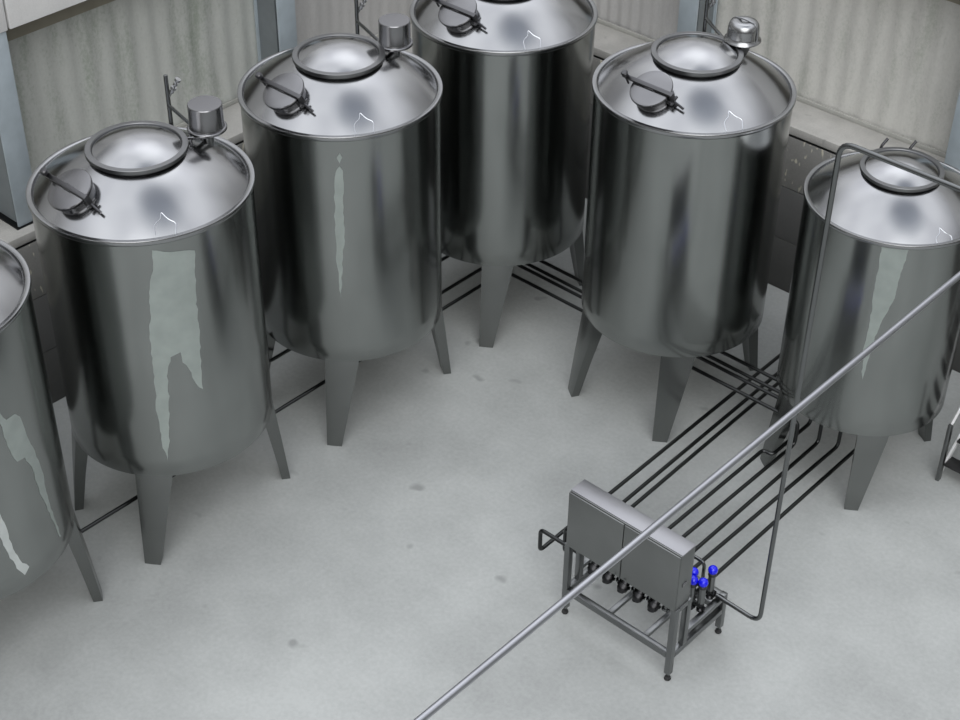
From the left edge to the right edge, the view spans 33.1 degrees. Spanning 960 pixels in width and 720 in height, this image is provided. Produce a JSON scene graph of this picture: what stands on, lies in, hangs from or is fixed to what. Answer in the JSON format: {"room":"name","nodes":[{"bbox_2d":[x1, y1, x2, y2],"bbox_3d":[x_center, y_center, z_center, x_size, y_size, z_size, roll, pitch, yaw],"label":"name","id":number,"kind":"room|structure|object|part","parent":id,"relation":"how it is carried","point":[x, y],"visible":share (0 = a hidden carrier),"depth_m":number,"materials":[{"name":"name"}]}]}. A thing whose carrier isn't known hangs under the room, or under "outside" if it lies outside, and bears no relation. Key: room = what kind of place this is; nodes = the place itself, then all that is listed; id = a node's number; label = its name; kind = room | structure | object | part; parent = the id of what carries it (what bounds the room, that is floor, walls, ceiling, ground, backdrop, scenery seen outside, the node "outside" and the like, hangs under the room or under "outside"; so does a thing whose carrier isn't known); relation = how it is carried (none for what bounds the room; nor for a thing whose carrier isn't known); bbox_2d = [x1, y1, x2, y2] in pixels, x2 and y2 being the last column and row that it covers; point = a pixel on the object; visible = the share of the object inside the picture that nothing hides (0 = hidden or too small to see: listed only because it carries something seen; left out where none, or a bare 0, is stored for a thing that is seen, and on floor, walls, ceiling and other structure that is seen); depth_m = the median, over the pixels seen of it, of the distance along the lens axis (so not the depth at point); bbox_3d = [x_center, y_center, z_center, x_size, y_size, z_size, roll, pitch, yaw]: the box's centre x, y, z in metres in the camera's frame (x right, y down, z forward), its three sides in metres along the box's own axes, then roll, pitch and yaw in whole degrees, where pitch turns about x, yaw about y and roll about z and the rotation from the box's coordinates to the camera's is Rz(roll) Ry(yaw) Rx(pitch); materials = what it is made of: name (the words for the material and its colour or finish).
{"room":"processing plant","nodes":[
{"label":"processing plant","id":0,"kind":"room"},
{"bbox_2d":[0,0,114,40],"bbox_3d":[-10.559,0.115,10.701,0.780,1.400,32.300,29,46,32],"label":"trim","id":1,"kind":"structure","parent":0,"point":[18,18],"depth_m":15.97,"materials":[{"name":"metal"}]},
{"bbox_2d":[0,23,411,402],"bbox_3d":[-10.668,3.183,12.597,0.665,2.220,31.680,29,46,32],"label":"wall","id":2,"kind":"structure","parent":0,"point":[23,240],"depth_m":17.46,"materials":[{"name":"concrete"}]},
{"bbox_2d":[0,31,32,229],"bbox_3d":[-4.852,-2.378,16.355,0.440,2.180,0.325,29,46,32],"label":"steel column","id":3,"kind":"structure","parent":2,"relation":"on","point":[15,168],"depth_m":16.40,"materials":[{"name":"grey metal"}]},
{"bbox_3d":[-4.862,-1.518,17.011,0.440,0.015,0.325,29,46,32],"label":"plate","id":4,"kind":"part","parent":3,"relation":"part of","materials":[{"name":"black metal"}]},
{"bbox_2d":[8,0,257,172],"bbox_3d":[-3.809,-3.192,17.702,0.110,1.860,3.584,29,46,32],"label":"corrugated wall panel","id":5,"kind":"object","parent":2,"relation":"in","point":[77,77],"depth_m":17.59,"materials":[{"name":"grey metal"}]},
{"bbox_3d":[-3.788,-2.457,18.228,0.028,0.055,3.584,29,46,32],"label":"rail","id":6,"kind":"part","parent":5,"relation":"part of","materials":[{"name":"grey metal"}]},
{"bbox_2d":[253,0,296,61],"bbox_3d":[-2.353,-4.017,18.544,0.440,2.180,0.325,29,46,32],"label":"steel column","id":7,"kind":"structure","parent":2,"relation":"on","point":[275,20],"depth_m":18.57,"materials":[{"name":"grey metal"}]},
{"bbox_2d":[295,0,412,44],"bbox_3d":[-1.142,-4.941,20.039,0.110,1.860,4.084,29,46,32],"label":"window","id":8,"kind":"structure","parent":2,"relation":"in","point":[313,17],"depth_m":19.79,"materials":[{"name":"grey metal"}]},
{"bbox_2d":[0,198,959,719],"bbox_3d":[0.584,9.972,5.952,31.200,0.300,33.000,29,46,32],"label":"floor","id":9,"kind":"structure","parent":0,"point":[392,562],"depth_m":16.11,"materials":[{"name":"concrete"}]},
{"bbox_2d":[0,239,102,601],"bbox_3d":[-4.731,0.721,14.145,2.093,4.373,2.093,29,46,32],"label":"storage tank","id":10,"kind":"object","parent":9,"relation":"on","point":[38,520],"visible":1,"depth_m":13.76,"materials":[{"name":"metal"}]},
{"bbox_3d":[-3.836,1.753,15.372,0.288,1.260,0.382,-13,39,-17],"label":"leg","id":11,"kind":"part","parent":10,"relation":"part of","materials":[{"name":"metal"}]},
{"bbox_2d":[26,74,289,564],"bbox_3d":[-3.083,-0.360,15.589,2.093,4.373,2.093,29,46,32],"label":"storage tank","id":12,"kind":"object","parent":9,"relation":"on","point":[146,232],"visible":1,"depth_m":14.56,"materials":[{"name":"metal"}]},
{"bbox_3d":[-3.794,-1.616,14.150,0.068,0.172,0.121,29,46,32],"label":"clamp knob","id":13,"kind":"part","parent":12,"relation":"part of","materials":[{"name":"metal"}]},
{"bbox_3d":[-4.031,1.044,16.300,0.288,1.260,0.382,-10,39,-14],"label":"leg","id":14,"kind":"part","parent":12,"relation":"part of","materials":[{"name":"metal"}]},
{"bbox_3d":[-3.064,-1.942,14.382,0.808,0.123,0.808,29,46,32],"label":"lid","id":15,"kind":"part","parent":12,"relation":"part of","materials":[{"name":"metal"}]},
{"bbox_3d":[-3.137,1.459,15.769,0.376,1.260,0.258,2,37,1],"label":"leg","id":16,"kind":"part","parent":12,"relation":"part of","materials":[{"name":"metal"}]},
{"bbox_2d":[187,95,226,145],"bbox_3d":[-2.509,-2.125,14.672,0.366,0.443,0.434,29,46,32],"label":"vent","id":17,"kind":"object","parent":12,"relation":"attached to","point":[205,112],"depth_m":14.56,"materials":[{"name":"metal"}]},
{"bbox_3d":[-2.188,0.673,16.816,0.288,1.260,0.382,-13,39,-17],"label":"leg","id":18,"kind":"part","parent":12,"relation":"part of","materials":[{"name":"metal"}]},
{"bbox_2d":[237,0,450,446],"bbox_3d":[-1.407,-1.459,17.057,2.093,4.373,2.093,29,46,32],"label":"storage tank","id":19,"kind":"object","parent":9,"relation":"on","point":[342,131],"visible":0.97,"depth_m":16.01,"materials":[{"name":"metal"}]},
{"bbox_3d":[-2.119,-2.715,15.618,0.068,0.172,0.121,29,46,32],"label":"clamp knob","id":20,"kind":"part","parent":19,"relation":"part of","materials":[{"name":"metal"}]},
{"bbox_3d":[-2.355,-0.055,17.768,0.288,1.260,0.382,-10,39,-14],"label":"leg","id":21,"kind":"part","parent":19,"relation":"part of","materials":[{"name":"metal"}]},
{"bbox_3d":[-1.388,-3.041,15.850,0.808,0.123,0.808,29,46,32],"label":"lid","id":22,"kind":"part","parent":19,"relation":"part of","materials":[{"name":"metal"}]},
{"bbox_3d":[-1.462,0.360,17.237,0.376,1.260,0.258,2,37,1],"label":"leg","id":23,"kind":"part","parent":19,"relation":"part of","materials":[{"name":"metal"}]},
{"bbox_2d":[377,13,412,55],"bbox_3d":[-0.872,-3.188,16.058,0.366,0.401,0.434,29,46,32],"label":"vent","id":24,"kind":"object","parent":19,"relation":"attached to","point":[394,38],"depth_m":15.95,"materials":[{"name":"metal"}]},
{"bbox_3d":[-0.512,-0.426,18.284,0.288,1.260,0.382,-13,39,-17],"label":"leg","id":25,"kind":"part","parent":19,"relation":"part of","materials":[{"name":"metal"}]},
{"bbox_2d":[442,265,822,551],"bbox_3d":[1.006,0.290,17.230,4.552,0.671,2.757,29,46,32],"label":"pipe","id":26,"kind":"object","parent":19,"relation":"attached to","point":[468,276],"visible":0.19,"depth_m":17.16,"materials":[{"name":"metal"}]},
{"bbox_2d":[410,0,597,347],"bbox_3d":[0.242,-2.541,18.502,2.043,4.373,2.043,24,43,27],"label":"storage tank","id":27,"kind":"object","parent":9,"relation":"on","point":[516,75],"visible":0.9,"depth_m":17.47,"materials":[{"name":"metal"}]},
{"bbox_3d":[0.188,-0.721,18.682,0.376,1.260,0.258,2,37,1],"label":"leg","id":28,"kind":"part","parent":27,"relation":"part of","materials":[{"name":"metal"}]},
{"bbox_3d":[1.137,-1.508,19.729,0.288,1.260,0.382,-13,39,-17],"label":"leg","id":29,"kind":"part","parent":27,"relation":"part of","materials":[{"name":"metal"}]},
{"bbox_2d":[539,260,853,594],"bbox_3d":[1.277,0.340,17.169,4.737,0.671,3.007,29,46,32],"label":"pipe","id":30,"kind":"object","parent":27,"relation":"attached to","point":[749,544],"visible":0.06,"depth_m":16.53,"materials":[{"name":"metal"}]},
{"bbox_2d":[562,479,727,680],"bbox_3d":[1.548,1.883,15.008,1.303,1.600,0.888,29,46,32],"label":"valve manifold","id":31,"kind":"object","parent":9,"relation":"on","point":[600,524],"visible":0.95,"depth_m":14.59,"materials":[{"name":"metal"}]},
{"bbox_2d":[81,273,798,537],"bbox_3d":[-0.571,1.345,15.821,4.137,0.671,7.082,29,46,32],"label":"pipe","id":32,"kind":"object","parent":31,"relation":"attached to","point":[477,287],"visible":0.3,"depth_m":16.96,"materials":[{"name":"metal"}]},
{"bbox_2d":[267,255,842,567],"bbox_3d":[0.730,0.334,17.167,5.187,0.671,3.422,29,46,32],"label":"pipe","id":33,"kind":"object","parent":31,"relation":"attached to","point":[713,551],"visible":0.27,"depth_m":16.88,"materials":[{"name":"metal"}]},
{"bbox_3d":[0.826,2.034,15.285,0.060,0.840,0.060,29,46,32],"label":"leg","id":34,"kind":"part","parent":31,"relation":"part of","materials":[{"name":"metal"}]},
{"bbox_3d":[1.094,2.008,15.636,0.060,0.060,0.740,29,46,32],"label":"rail","id":35,"kind":"part","parent":31,"relation":"part of","materials":[{"name":"metal"}]},
{"bbox_3d":[1.156,1.833,15.587,0.060,0.050,0.560,29,46,32],"label":"rail","id":36,"kind":"part","parent":31,"relation":"part of","materials":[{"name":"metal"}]},
{"bbox_3d":[1.040,1.585,14.636,0.630,0.655,0.016,29,46,32],"label":"door","id":37,"kind":"part","parent":31,"relation":"part of","materials":[{"name":"metal"}]},
{"bbox_3d":[1.280,2.439,15.070,1.175,0.065,0.060,29,46,32],"label":"rail","id":38,"kind":"part","parent":31,"relation":"part of","materials":[{"name":"metal"}]},
{"bbox_3d":[1.463,2.214,15.369,0.050,0.045,0.740,29,46,32],"label":"cross rail","id":39,"kind":"part","parent":31,"relation":"part of","materials":[{"name":"metal"}]},
{"bbox_3d":[1.505,1.846,14.301,0.613,0.655,0.016,29,46,32],"label":"door","id":40,"kind":"part","parent":31,"relation":"part of","materials":[{"name":"metal"}]},
{"bbox_3d":[1.773,2.388,15.145,0.050,0.045,0.740,29,46,32],"label":"cross rail","id":41,"kind":"part","parent":31,"relation":"part of","materials":[{"name":"metal"}]},
{"bbox_2d":[538,353,779,553],"bbox_3d":[2.738,0.873,16.633,1.576,0.531,4.902,29,46,32],"label":"pipe","id":42,"kind":"object","parent":31,"relation":"attached to","point":[541,532],"visible":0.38,"depth_m":16.82,"materials":[{"name":"metal"}]},
{"bbox_2d":[563,372,776,550],"bbox_3d":[2.781,0.871,16.624,1.326,0.516,4.672,29,46,32],"label":"pipe","id":43,"kind":"object","parent":31,"relation":"attached to","point":[768,380],"visible":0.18,"depth_m":16.91,"materials":[{"name":"metal"}]},
{"bbox_3d":[1.737,2.546,14.628,0.060,0.840,0.060,29,46,32],"label":"leg","id":44,"kind":"part","parent":31,"relation":"part of","materials":[{"name":"metal"}]},
{"bbox_3d":[1.802,2.192,14.441,0.060,0.050,0.120,29,46,32],"label":"rail","id":45,"kind":"part","parent":31,"relation":"part of","materials":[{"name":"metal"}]},
{"bbox_3d":[2.005,2.521,14.979,0.060,0.060,0.740,29,46,32],"label":"rail","id":46,"kind":"part","parent":31,"relation":"part of","materials":[{"name":"metal"}]},
{"bbox_3d":[2.068,2.345,14.929,0.060,0.050,0.560,29,46,32],"label":"rail","id":47,"kind":"part","parent":31,"relation":"part of","materials":[{"name":"metal"}]},
{"bbox_3d":[1.819,2.087,15.544,1.175,0.060,0.060,29,46,32],"label":"rail","id":48,"kind":"part","parent":31,"relation":"part of","materials":[{"name":"metal"}]},
{"bbox_3d":[1.821,1.952,15.441,1.175,0.050,0.060,29,46,32],"label":"rail","id":49,"kind":"part","parent":31,"relation":"part of","materials":[{"name":"metal"}]},
{"bbox_3d":[2.275,2.353,15.223,0.060,0.435,0.060,29,46,32],"label":"leg","id":50,"kind":"part","parent":31,"relation":"part of","materials":[{"name":"metal"}]},
{"bbox_2d":[667,419,811,528],"bbox_3d":[2.507,1.109,16.307,0.156,0.516,2.967,29,46,32],"label":"pipe","id":51,"kind":"object","parent":31,"relation":"attached to","point":[809,422],"visible":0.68,"depth_m":16.58,"materials":[{"name":"metal"}]},
{"bbox_2d":[715,143,959,620],"bbox_3d":[4.431,1.439,11.939,5.971,5.070,0.049,29,46,32],"label":"pipe","id":52,"kind":"object","parent":31,"relation":"attached to","point":[844,146],"visible":0.95,"depth_m":12.66,"materials":[{"name":"grey metal"}]},
{"bbox_2d":[568,0,796,442],"bbox_3d":[2.155,-1.515,17.182,2.042,4.380,2.111,29,46,32],"label":"storage tank","id":53,"kind":"object","parent":9,"relation":"on","point":[690,130],"visible":1,"depth_m":16.15,"materials":[{"name":"metal"}]},
{"bbox_3d":[1.184,-0.093,17.875,0.288,1.260,0.382,-10,39,-14],"label":"leg","id":54,"kind":"part","parent":53,"relation":"part of","materials":[{"name":"metal"}]},
{"bbox_3d":[1.421,-2.753,15.724,0.068,0.172,0.121,29,46,32],"label":"clamp knob","id":55,"kind":"part","parent":53,"relation":"part of","materials":[{"name":"metal"}]},
{"bbox_3d":[2.077,0.322,17.344,0.376,1.260,0.258,2,37,1],"label":"leg","id":56,"kind":"part","parent":53,"relation":"part of","materials":[{"name":"metal"}]},
{"bbox_3d":[2.151,-3.079,15.957,0.808,0.123,0.808,29,46,32],"label":"lid","id":57,"kind":"part","parent":53,"relation":"part of","materials":[{"name":"metal"}]},
{"bbox_2d":[724,16,760,53],"bbox_3d":[2.628,-3.239,16.147,0.376,0.385,0.376,29,46,32],"label":"vent","id":58,"kind":"object","parent":53,"relation":"attached to","point":[742,34],"depth_m":16.02,"materials":[{"name":"metal"}]},
{"bbox_3d":[3.027,-0.464,18.390,0.288,1.260,0.382,-13,39,-17],"label":"leg","id":59,"kind":"part","parent":53,"relation":"part of","materials":[{"name":"metal"}]},
{"bbox_2d":[760,138,959,510],"bbox_3d":[4.004,-0.451,16.430,1.774,3.636,1.774,29,46,32],"label":"storage tank","id":60,"kind":"object","parent":9,"relation":"on","point":[893,240],"visible":0.93,"depth_m":15.57,"materials":[{"name":"metal"}]},
{"bbox_2d":[630,382,777,507],"bbox_3d":[2.822,0.849,16.654,1.136,0.516,4.382,29,46,32],"label":"pipe","id":61,"kind":"object","parent":60,"relation":"attached to","point":[775,385],"visible":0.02,"depth_m":16.89,"materials":[{"name":"metal"}]},
{"bbox_3d":[3.182,0.709,17.003,0.250,1.081,0.331,-10,39,-14],"label":"leg","id":62,"kind":"part","parent":60,"relation":"part of","materials":[{"name":"metal"}]},
{"bbox_3d":[3.958,1.069,16.542,0.327,1.081,0.224,2,37,1],"label":"leg","id":63,"kind":"part","parent":60,"relation":"part of","materials":[{"name":"metal"}]},
{"bbox_3d":[4.021,-1.855,15.359,0.701,0.106,0.701,29,46,32],"label":"lid","id":64,"kind":"part","parent":60,"relation":"part of","materials":[{"name":"metal"}]},
{"bbox_3d":[4.782,0.387,17.450,0.250,1.081,0.331,-13,39,-17],"label":"leg","id":65,"kind":"part","parent":60,"relation":"part of","materials":[{"name":"metal"}]},
{"bbox_2d":[935,405,959,480],"bbox_3d":[5.601,0.346,16.722,0.840,2.044,1.314,29,46,32],"label":"stair","id":66,"kind":"structure","parent":9,"relation":"on","point":[952,463],"depth_m":17.03,"materials":[{"name":"metal"}]},
{"bbox_3d":[4.876,0.968,16.953,0.040,0.760,0.060,29,46,32],"label":"post","id":67,"kind":"part","parent":66,"relation":"part of","materials":[{"name":"metal"}]},
{"bbox_3d":[5.315,-0.120,16.713,0.040,1.298,1.298,29,46,32],"label":"handrail","id":68,"kind":"part","parent":66,"relation":"part of","materials":[{"name":"silver metal"}]},
{"bbox_2d":[414,271,959,719],"bbox_3d":[0.527,1.373,9.394,0.048,0.048,18.600,29,46,32],"label":"pipe","id":69,"kind":"object","parent":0,"point":[470,678],"visible":1,"depth_m":9.92,"materials":[{"name":"metal"}]},
{"bbox_2d":[585,22,959,372],"bbox_3d":[11.547,2.368,14.021,29.910,2.220,0.665,29,46,32],"label":"wall","id":70,"kind":"structure","parent":0,"point":[816,135],"depth_m":19.00,"materials":[{"name":"concrete"}]},
{"bbox_2d":[593,0,679,41],"bbox_3d":[1.508,-5.150,20.355,3.393,1.860,0.110,29,46,32],"label":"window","id":71,"kind":"structure","parent":70,"relation":"in","point":[646,20],"depth_m":20.38,"materials":[{"name":"grey metal"}]},
{"bbox_3d":[1.472,-4.414,20.878,3.393,0.055,0.028,29,46,32],"label":"rail","id":72,"kind":"part","parent":71,"relation":"part of","materials":[{"name":"grey metal"}]},
{"bbox_2d":[677,0,717,33],"bbox_3d":[2.609,-4.426,19.159,0.325,2.180,0.440,29,46,32],"label":"steel column","id":73,"kind":"structure","parent":70,"relation":"on","point":[691,12],"depth_m":19.26,"materials":[{"name":"grey metal"}]},
{"bbox_2d":[715,0,959,157],"bbox_3d":[4.163,-3.658,18.441,3.560,1.860,0.110,29,46,32],"label":"corrugated wall panel","id":74,"kind":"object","parent":70,"relation":"in","point":[891,68],"depth_m":18.35,"materials":[{"name":"grey metal"}]},
{"bbox_3d":[4.127,-2.923,18.964,3.560,0.055,0.028,29,46,32],"label":"rail","id":75,"kind":"part","parent":74,"relation":"part of","materials":[{"name":"grey metal"}]},
{"bbox_2d":[944,90,959,169],"bbox_3d":[5.325,-2.900,17.201,0.325,2.180,0.440,29,46,32],"label":"steel column","id":76,"kind":"structure","parent":70,"relation":"on","point":[952,157],"depth_m":17.49,"materials":[{"name":"grey metal"}]},
{"bbox_2d":[947,0,959,4],"bbox_3d":[11.746,-0.545,11.922,29.800,1.400,0.780,29,46,32],"label":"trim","id":77,"kind":"structure","parent":0,"point":[953,1],"depth_m":17.23,"materials":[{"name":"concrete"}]}
]}

